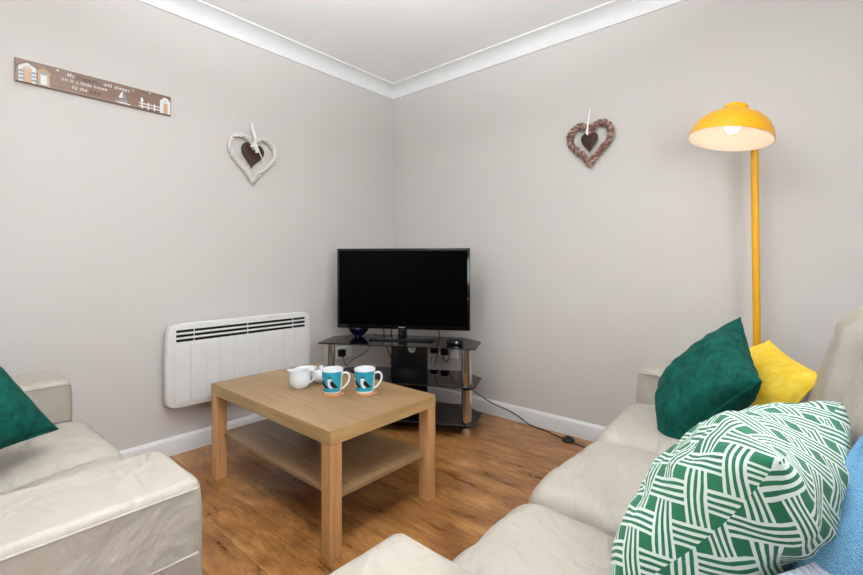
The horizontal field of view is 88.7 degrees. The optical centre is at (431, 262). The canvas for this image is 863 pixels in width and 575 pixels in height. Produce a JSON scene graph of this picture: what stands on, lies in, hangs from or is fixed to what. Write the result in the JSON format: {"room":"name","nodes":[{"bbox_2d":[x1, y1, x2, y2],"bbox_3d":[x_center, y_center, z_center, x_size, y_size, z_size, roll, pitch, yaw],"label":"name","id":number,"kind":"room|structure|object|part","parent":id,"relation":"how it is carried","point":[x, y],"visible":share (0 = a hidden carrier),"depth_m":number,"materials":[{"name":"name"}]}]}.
{"room":"living room","nodes":[
{"label":"living room","id":0,"kind":"room"},
{"bbox_2d":[0,0,392,450],"bbox_3d":[-2.265,-0.188,1.344,0.120,2.385,6.120,0,0,41],"label":"wall","id":1,"kind":"structure","parent":0,"point":[120,225],"depth_m":2.26,"materials":[{"name":"beige paint"}]},
{"bbox_2d":[14,57,170,115],"bbox_3d":[-1.548,-0.810,2.070,0.018,0.098,0.593,0,0,41],"label":"wooden sign","id":2,"kind":"object","parent":1,"relation":"attached to","point":[25,71],"visible":1,"depth_m":2.03,"materials":[{"name":"brown wood"}]},
{"bbox_3d":[-1.710,-0.794,1.870,0.002,0.060,0.026,0,0,41],"label":"hut door","id":3,"kind":"part","parent":2,"relation":"part of","materials":[{"name":"brown wood"}]},
{"bbox_3d":[-1.677,-0.789,1.910,0.001,0.042,0.022,0,0,41],"label":"hut door","id":4,"kind":"part","parent":2,"relation":"part of","materials":[{"name":"white paint"}]},
{"bbox_3d":[-1.367,-0.790,2.270,0.001,0.052,0.019,0,0,41],"label":"hut door","id":5,"kind":"part","parent":2,"relation":"part of","materials":[{"name":"brown wood"}]},
{"bbox_2d":[119,414,266,458],"bbox_3d":[-2.251,0.958,1.254,0.018,0.094,5.999,0,0,41],"label":"baseboard","id":6,"kind":"structure","parent":1,"relation":"attached to","point":[171,446],"depth_m":2.34,"materials":[{"name":"white paint"}]},
{"bbox_2d":[163,312,309,408],"bbox_3d":[-1.085,0.531,2.558,0.089,0.434,0.844,0,0,41],"label":"heater","id":7,"kind":"object","parent":1,"relation":"attached to","point":[197,354],"visible":0.78,"depth_m":2.43,"materials":[{"name":"metal"}]},
{"bbox_3d":[-1.053,0.572,2.531,0.003,0.298,0.767,0,0,41],"label":"panel","id":8,"kind":"part","parent":7,"relation":"part of","materials":[{"name":"metal"}]},
{"bbox_2d":[228,121,276,183],"bbox_3d":[-1.057,-0.653,2.626,0.047,0.376,0.304,0,0,41],"label":"heart","id":9,"kind":"object","parent":1,"relation":"hanging from","point":[253,153],"visible":1,"depth_m":2.62,"materials":[{"name":"white wood"}]},
{"bbox_2d":[241,142,263,168],"bbox_3d":[-1.062,-0.632,2.628,0.007,0.152,0.139,0,0,41],"label":"pendant","id":10,"kind":"object","parent":9,"relation":"attached to","point":[249,153],"depth_m":2.62,"materials":[{"name":"brown wood"}]},
{"bbox_2d":[137,0,392,99],"bbox_3d":[-2.220,-1.340,1.227,0.100,0.080,5.999,0,0,41],"label":"trim","id":11,"kind":"structure","parent":1,"relation":"attached to","point":[200,12],"depth_m":2.68,"materials":[{"name":"white paint"}]},
{"bbox_2d":[335,345,351,358],"bbox_3d":[-0.627,0.636,3.154,0.010,0.086,0.147,0,0,41],"label":"wall socket","id":12,"kind":"object","parent":1,"relation":"attached to","point":[348,348],"visible":0.72,"depth_m":3.16,"materials":[{"name":"plastic"}]},
{"bbox_2d":[338,349,347,365],"bbox_3d":[-0.600,0.661,3.077,0.051,0.098,0.135,0,0,-43],"label":"plug","id":13,"kind":"object","parent":12,"relation":"attached to","point":[341,352],"visible":1,"depth_m":3.09,"materials":[{"name":"black plastic"}]},
{"bbox_2d":[169,400,593,574],"bbox_3d":[-0.910,1.055,0.104,3.790,0.100,6.240,0,0,41],"label":"floor","id":14,"kind":"structure","parent":0,"point":[260,518],"depth_m":1.87,"materials":[{"name":"laminate"}]},
{"bbox_2d":[0,371,201,574],"bbox_3d":[-1.187,0.542,0.910,1.292,0.927,0.962,0,0,41],"label":"sofa","id":15,"kind":"object","parent":14,"relation":"on","point":[71,503],"visible":0.95,"depth_m":0.77,"materials":[{"name":"beige fabric"}]},
{"bbox_2d":[0,366,58,448],"bbox_3d":[-1.197,0.304,0.987,0.311,0.401,0.490,0,0,3],"label":"throw cushion","id":16,"kind":"object","parent":15,"relation":"on","point":[21,420],"visible":1,"depth_m":1.13,"materials":[{"name":"teal fabric"}]},
{"bbox_3d":[-1.599,0.666,1.240,0.236,0.542,0.923,0,0,41],"label":"arm","id":17,"kind":"part","parent":15,"relation":"part of","materials":[{"name":"beige leather"}]},
{"bbox_2d":[0,421,122,491],"bbox_3d":[-1.250,0.595,1.148,0.423,0.160,0.683,0,0,41],"label":"seat cushion","id":18,"kind":"object","parent":15,"relation":"on","point":[75,443],"depth_m":1.22,"materials":[{"name":"beige fabric"}]},
{"bbox_2d":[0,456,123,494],"bbox_3d":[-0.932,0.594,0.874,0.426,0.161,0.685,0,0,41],"label":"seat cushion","id":19,"kind":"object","parent":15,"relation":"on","point":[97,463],"depth_m":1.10,"materials":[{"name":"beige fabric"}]},
{"bbox_3d":[-0.792,0.667,0.548,0.222,0.543,0.924,0,0,41],"label":"arm","id":20,"kind":"part","parent":15,"relation":"part of","materials":[{"name":"beige fabric"}]},
{"bbox_2d":[211,363,434,562],"bbox_3d":[-0.507,0.785,1.979,0.913,0.440,0.548,0,0,41],"label":"coffee table","id":21,"kind":"object","parent":14,"relation":"on","point":[330,444],"visible":0.91,"depth_m":1.82,"materials":[{"name":"brown wood"}]},
{"bbox_3d":[-0.995,0.810,2.071,0.050,0.390,0.050,0,0,41],"label":"leg","id":22,"kind":"part","parent":21,"relation":"part of","materials":[{"name":"brown wood"}]},
{"bbox_2d":[286,368,315,388],"bbox_3d":[-0.591,0.524,2.000,0.106,0.082,0.096,0,0,-41],"label":"milk jug","id":23,"kind":"object","parent":21,"relation":"on","point":[299,378],"visible":1,"depth_m":1.97,"materials":[{"name":"white ceramic"}]},
{"bbox_3d":[-0.541,0.515,1.999,0.039,0.065,0.010,0,0,0],"label":"handle","id":24,"kind":"part","parent":23,"relation":"part of","materials":[{"name":"white ceramic"}]},
{"bbox_2d":[294,365,316,380],"bbox_3d":[-0.604,0.535,2.123,0.105,0.059,0.105,0,0,41],"label":"bowl","id":25,"kind":"object","parent":21,"relation":"on","point":[309,367],"visible":0.31,"depth_m":2.16,"materials":[{"name":"white ceramic"}]},
{"bbox_2d":[312,365,322,383],"bbox_3d":[-0.520,0.525,2.085,0.086,0.080,0.086,0,0,41],"label":"sugar bowl","id":26,"kind":"object","parent":21,"relation":"on","point":[318,379],"visible":0.59,"depth_m":2.05,"materials":[{"name":"white ceramic"}]},
{"bbox_3d":[-0.520,0.510,2.085,0.069,0.013,0.069,0,0,41],"label":"lid","id":27,"kind":"part","parent":26,"relation":"part of","materials":[{"name":"white ceramic"}]},
{"bbox_2d":[225,419,423,496],"bbox_3d":[-0.507,0.807,1.979,0.877,0.015,0.468,0,0,41],"label":"shelf","id":28,"kind":"object","parent":21,"relation":"attached to","point":[367,457],"depth_m":1.86,"materials":[{"name":"brown wood"}]},
{"bbox_3d":[-0.341,0.810,1.510,0.050,0.390,0.050,0,0,41],"label":"leg","id":29,"kind":"part","parent":21,"relation":"part of","materials":[{"name":"brown wood"}]},
{"bbox_2d":[322,390,344,396],"bbox_3d":[-0.421,0.561,1.897,0.098,0.006,0.098,0,0,41],"label":"coaster","id":30,"kind":"object","parent":21,"relation":"on","point":[342,392],"visible":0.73,"depth_m":1.87,"materials":[{"name":"brown wood"}]},
{"bbox_2d":[322,366,350,394],"bbox_3d":[-0.418,0.506,1.904,0.110,0.102,0.091,0,0,-37],"label":"mug","id":31,"kind":"object","parent":30,"relation":"on","point":[332,376],"visible":1,"depth_m":1.87,"materials":[{"name":"teal ceramic"}]},
{"bbox_3d":[-0.370,0.508,1.901,0.042,0.078,0.009,0,0,-3],"label":"handle","id":32,"kind":"part","parent":31,"relation":"part of","materials":[{"name":"white ceramic"}]},
{"bbox_2d":[354,390,376,396],"bbox_3d":[-0.283,0.561,1.905,0.098,0.006,0.098,0,0,41],"label":"coaster","id":33,"kind":"object","parent":21,"relation":"on","point":[374,392],"visible":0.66,"depth_m":1.87,"materials":[{"name":"brown wood"}]},
{"bbox_2d":[354,366,382,393],"bbox_3d":[-0.280,0.506,1.912,0.110,0.102,0.091,0,0,-37],"label":"mug","id":34,"kind":"object","parent":33,"relation":"on","point":[364,376],"visible":1,"depth_m":1.87,"materials":[{"name":"teal ceramic"}]},
{"bbox_3d":[-0.232,0.508,1.909,0.042,0.078,0.009,0,0,-3],"label":"handle","id":35,"kind":"part","parent":34,"relation":"part of","materials":[{"name":"white ceramic"}]},
{"bbox_3d":[-0.019,0.810,1.887,0.050,0.390,0.050,0,0,41],"label":"leg","id":36,"kind":"part","parent":21,"relation":"part of","materials":[{"name":"brown wood"}]},
{"bbox_2d":[318,334,480,437],"bbox_3d":[-0.183,0.748,2.786,0.984,0.515,0.375,0,0,12],"label":"stand","id":37,"kind":"object","parent":14,"relation":"on","point":[409,359],"visible":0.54,"depth_m":2.71,"materials":[{"name":"black glass"}]},
{"bbox_3d":[-0.628,0.605,2.739,0.060,0.212,0.060,0,0,12],"label":"post","id":38,"kind":"part","parent":37,"relation":"part of","materials":[{"name":"brown wood"}]},
{"bbox_2d":[348,328,368,336],"bbox_3d":[-0.484,0.459,2.935,0.136,0.061,0.136,0,0,12],"label":"bowl","id":39,"kind":"object","parent":37,"relation":"on","point":[358,332],"visible":0.76,"depth_m":2.89,"materials":[{"name":"blue glass"}]},
{"bbox_2d":[318,334,480,349],"bbox_3d":[-0.183,0.494,2.786,0.984,0.008,0.375,0,0,12],"label":"glass shelf","id":40,"kind":"object","parent":37,"relation":"attached to","point":[440,342],"depth_m":2.71,"materials":[{"name":"black glass"}]},
{"bbox_2d":[337,248,469,341],"bbox_3d":[-0.188,0.200,2.823,0.868,0.580,0.140,0,0,10],"label":"television","id":41,"kind":"object","parent":37,"relation":"on","point":[402,289],"visible":1,"depth_m":2.81,"materials":[{"name":"black plastic"}]},
{"bbox_3d":[-0.188,0.484,2.823,0.430,0.010,0.140,0,0,10],"label":"foot plate","id":42,"kind":"part","parent":41,"relation":"part of","materials":[{"name":"black plastic"}]},
{"bbox_3d":[-0.148,0.746,2.949,0.250,0.494,0.017,0,0,12],"label":"panel","id":43,"kind":"part","parent":37,"relation":"part of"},
{"bbox_2d":[343,366,480,388],"bbox_3d":[-0.183,0.715,2.786,0.984,0.008,0.375,0,0,12],"label":"glass shelf","id":44,"kind":"object","parent":37,"relation":"attached to","point":[398,375],"depth_m":2.73,"materials":[{"name":"black glass"}]},
{"bbox_2d":[396,402,480,427],"bbox_3d":[-0.183,0.933,2.786,0.984,0.008,0.375,0,0,12],"label":"glass shelf","id":45,"kind":"object","parent":37,"relation":"attached to","point":[448,414],"depth_m":2.65,"materials":[{"name":"black glass"}]},
{"bbox_2d":[446,339,462,344],"bbox_3d":[0.138,0.476,2.641,0.090,0.025,0.064,0,0,24],"label":"receiver","id":46,"kind":"object","parent":37,"relation":"on","point":[450,341],"visible":1,"depth_m":2.62,"materials":[{"name":"black plastic"}]},
{"bbox_3d":[0.203,0.605,2.561,0.060,0.212,0.060,0,0,12],"label":"post","id":47,"kind":"part","parent":37,"relation":"part of","materials":[{"name":"silver metal"}]},
{"bbox_3d":[0.203,0.824,2.561,0.060,0.209,0.060,0,0,12],"label":"post","id":48,"kind":"part","parent":37,"relation":"part of","materials":[{"name":"silver metal"}]},
{"bbox_3d":[0.203,0.971,2.561,0.060,0.068,0.060,0,0,12],"label":"post","id":49,"kind":"part","parent":37,"relation":"part of","materials":[{"name":"brown wood"}]},
{"bbox_2d":[472,389,584,447],"bbox_3d":[0.757,0.863,2.346,1.217,0.286,0.380,0,0,41],"label":"lamp cord","id":50,"kind":"object","parent":14,"relation":"on","point":[567,439],"visible":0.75,"depth_m":2.55,"materials":[{"name":"black plastic"}]},
{"bbox_2d":[562,435,574,442],"bbox_3d":[0.769,0.990,2.486,0.072,0.028,0.072,0,0,41],"label":"switch","id":51,"kind":"object","parent":50,"relation":"attached to","point":[567,439],"depth_m":2.47,"materials":[{"name":"black plastic"}]},
{"bbox_2d":[329,306,862,574],"bbox_3d":[0.724,0.541,0.850,1.016,0.928,1.814,0,0,40],"label":"sofa","id":52,"kind":"object","parent":14,"relation":"on","point":[569,524],"visible":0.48,"depth_m":0.92,"materials":[{"name":"beige fabric"}]},
{"bbox_3d":[0.236,0.665,0.254,1.006,0.547,0.272,0,0,40],"label":"arm","id":53,"kind":"part","parent":52,"relation":"part of","materials":[{"name":"beige fabric"}]},
{"bbox_2d":[452,503,614,574],"bbox_3d":[0.327,0.576,0.627,0.685,0.159,0.431,0,0,40],"label":"seat cushion","id":54,"kind":"object","parent":52,"relation":"on","point":[538,538],"depth_m":0.78,"materials":[{"name":"beige fabric"}]},
{"bbox_2d":[528,442,659,537],"bbox_3d":[0.598,0.574,0.956,0.684,0.160,0.430,0,0,40],"label":"seat cushion","id":55,"kind":"object","parent":52,"relation":"on","point":[596,486],"depth_m":1.01,"materials":[{"name":"beige fabric"}]},
{"bbox_2d":[595,403,678,454],"bbox_3d":[0.871,0.577,1.282,0.689,0.155,0.430,0,0,40],"label":"seat cushion","id":56,"kind":"object","parent":52,"relation":"on","point":[636,426],"depth_m":1.33,"materials":[{"name":"beige fabric"}]},
{"bbox_3d":[1.220,0.666,1.439,1.001,0.544,0.271,0,0,40],"label":"arm","id":57,"kind":"part","parent":52,"relation":"part of","materials":[{"name":"beige leather"}]},
{"bbox_2d":[655,317,761,439],"bbox_3d":[0.824,0.374,1.343,0.260,0.402,0.435,0,0,30],"label":"throw cushion","id":58,"kind":"object","parent":52,"relation":"on","point":[717,374],"visible":0.9,"depth_m":1.25,"materials":[{"name":"teal fabric"}]},
{"bbox_2d":[610,401,852,574],"bbox_3d":[0.484,0.389,0.710,0.380,0.327,0.292,0,0,-41],"label":"throw cushion","id":59,"kind":"object","parent":52,"relation":"on","point":[756,489],"visible":0.94,"depth_m":0.60,"materials":[{"name":"green fabric"}]},
{"bbox_2d":[748,340,816,407],"bbox_3d":[1.014,0.455,1.443,0.283,0.358,0.431,0,0,22],"label":"throw cushion","id":60,"kind":"object","parent":52,"relation":"on","point":[784,379],"visible":0.25,"depth_m":1.29,"materials":[{"name":"yellow fabric"}]},
{"bbox_2d":[776,562,831,574],"bbox_3d":[0.559,0.430,0.513,0.326,0.195,0.170,0,0,-17],"label":"folded blanket","id":61,"kind":"object","parent":52,"relation":"on","point":[813,568],"visible":0.37,"depth_m":0.53,"materials":[{"name":"white fabric"}]},
{"bbox_2d":[789,434,862,574],"bbox_3d":[0.693,0.345,0.598,0.533,0.301,0.178,0,0,-28],"label":"throw cushion","id":62,"kind":"object","parent":52,"relation":"on","point":[843,555],"visible":0.64,"depth_m":0.55,"materials":[{"name":"blue fabric"}]},
{"bbox_2d":[807,306,862,401],"bbox_3d":[1.112,0.317,1.076,0.312,0.481,0.476,0,0,40],"label":"cushion","id":63,"kind":"object","parent":52,"relation":"on","point":[843,355],"depth_m":1.04,"materials":[{"name":"beige fabric"}]},
{"bbox_2d":[842,358,862,444],"bbox_3d":[0.858,0.318,0.739,0.313,0.476,0.466,0,0,40],"label":"cushion","id":64,"kind":"object","parent":52,"relation":"on","point":[852,400],"depth_m":0.77,"materials":[{"name":"beige leather"}]},
{"bbox_2d":[688,102,775,345],"bbox_3d":[1.284,0.176,1.859,0.455,1.658,0.301,0,0,-38],"label":"floor lamp","id":65,"kind":"object","parent":14,"relation":"on","point":[736,126],"visible":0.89,"depth_m":1.90,"materials":[{"name":"yellow metal"}]},
{"bbox_3d":[1.237,-0.575,1.812,0.304,0.147,0.304,12,1,40],"label":"lamp shade","id":66,"kind":"part","parent":65,"relation":"part of","materials":[{"name":"yellow paint"}]},
{"bbox_3d":[1.234,-0.561,1.812,0.052,0.061,0.052,12,1,40],"label":"bulb","id":67,"kind":"part","parent":65,"relation":"part of","materials":[{"name":"white glass"}]},
{"bbox_2d":[201,0,611,82],"bbox_3d":[-0.910,-1.430,0.104,3.790,0.100,6.240,0,0,41],"label":"ceiling","id":68,"kind":"structure","parent":0,"point":[393,41],"depth_m":2.56,"materials":[{"name":"white paint"}]},
{"bbox_2d":[393,0,862,426],"bbox_3d":[1.081,-0.188,2.427,3.550,2.385,0.120,0,0,41],"label":"wall","id":69,"kind":"structure","parent":0,"point":[582,277],"depth_m":2.34,"materials":[{"name":"beige paint"}]},
{"bbox_2d":[430,348,437,361],"bbox_3d":[0.003,0.661,3.199,0.057,0.097,0.091,0,0,41],"label":"plug","id":70,"kind":"object","parent":69,"relation":"attached to","point":[433,351],"visible":0.79,"depth_m":3.21,"materials":[{"name":"black plastic"}]},
{"bbox_2d":[442,349,457,358],"bbox_3d":[0.131,0.636,3.156,0.147,0.086,0.010,0,0,41],"label":"wall socket","id":71,"kind":"object","parent":69,"relation":"attached to","point":[454,353],"visible":0.5,"depth_m":3.13,"materials":[{"name":"white plastic"}]},
{"bbox_2d":[441,349,452,362],"bbox_3d":[0.111,0.653,3.127,0.047,0.101,0.119,0,0,-31],"label":"plug","id":72,"kind":"object","parent":71,"relation":"attached to","point":[444,352],"visible":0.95,"depth_m":3.13,"materials":[{"name":"black plastic"}]},
{"bbox_2d":[428,387,605,441],"bbox_3d":[1.036,0.958,2.375,3.550,0.094,0.018,0,0,41],"label":"baseboard","id":73,"kind":"structure","parent":69,"relation":"attached to","point":[567,426],"depth_m":2.74,"materials":[{"name":"white paint"}]},
{"bbox_2d":[393,0,685,99],"bbox_3d":[1.009,-1.340,2.344,3.550,0.080,0.100,0,0,41],"label":"trim","id":74,"kind":"structure","parent":69,"relation":"attached to","point":[614,12],"depth_m":2.68,"materials":[{"name":"white paint"}]},
{"bbox_2d":[566,106,614,167],"bbox_3d":[0.890,-0.705,2.481,0.272,0.348,0.052,0,0,41],"label":"heart","id":75,"kind":"object","parent":69,"relation":"hanging from","point":[589,139],"visible":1,"depth_m":2.47,"materials":[{"name":"brown wicker"}]},
{"bbox_2d":[581,132,597,152],"bbox_3d":[0.888,-0.673,2.485,0.094,0.112,0.007,0,0,41],"label":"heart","id":76,"kind":"object","parent":75,"relation":"attached to","point":[589,140],"depth_m":2.48,"materials":[{"name":"brown wood"}]}
]}

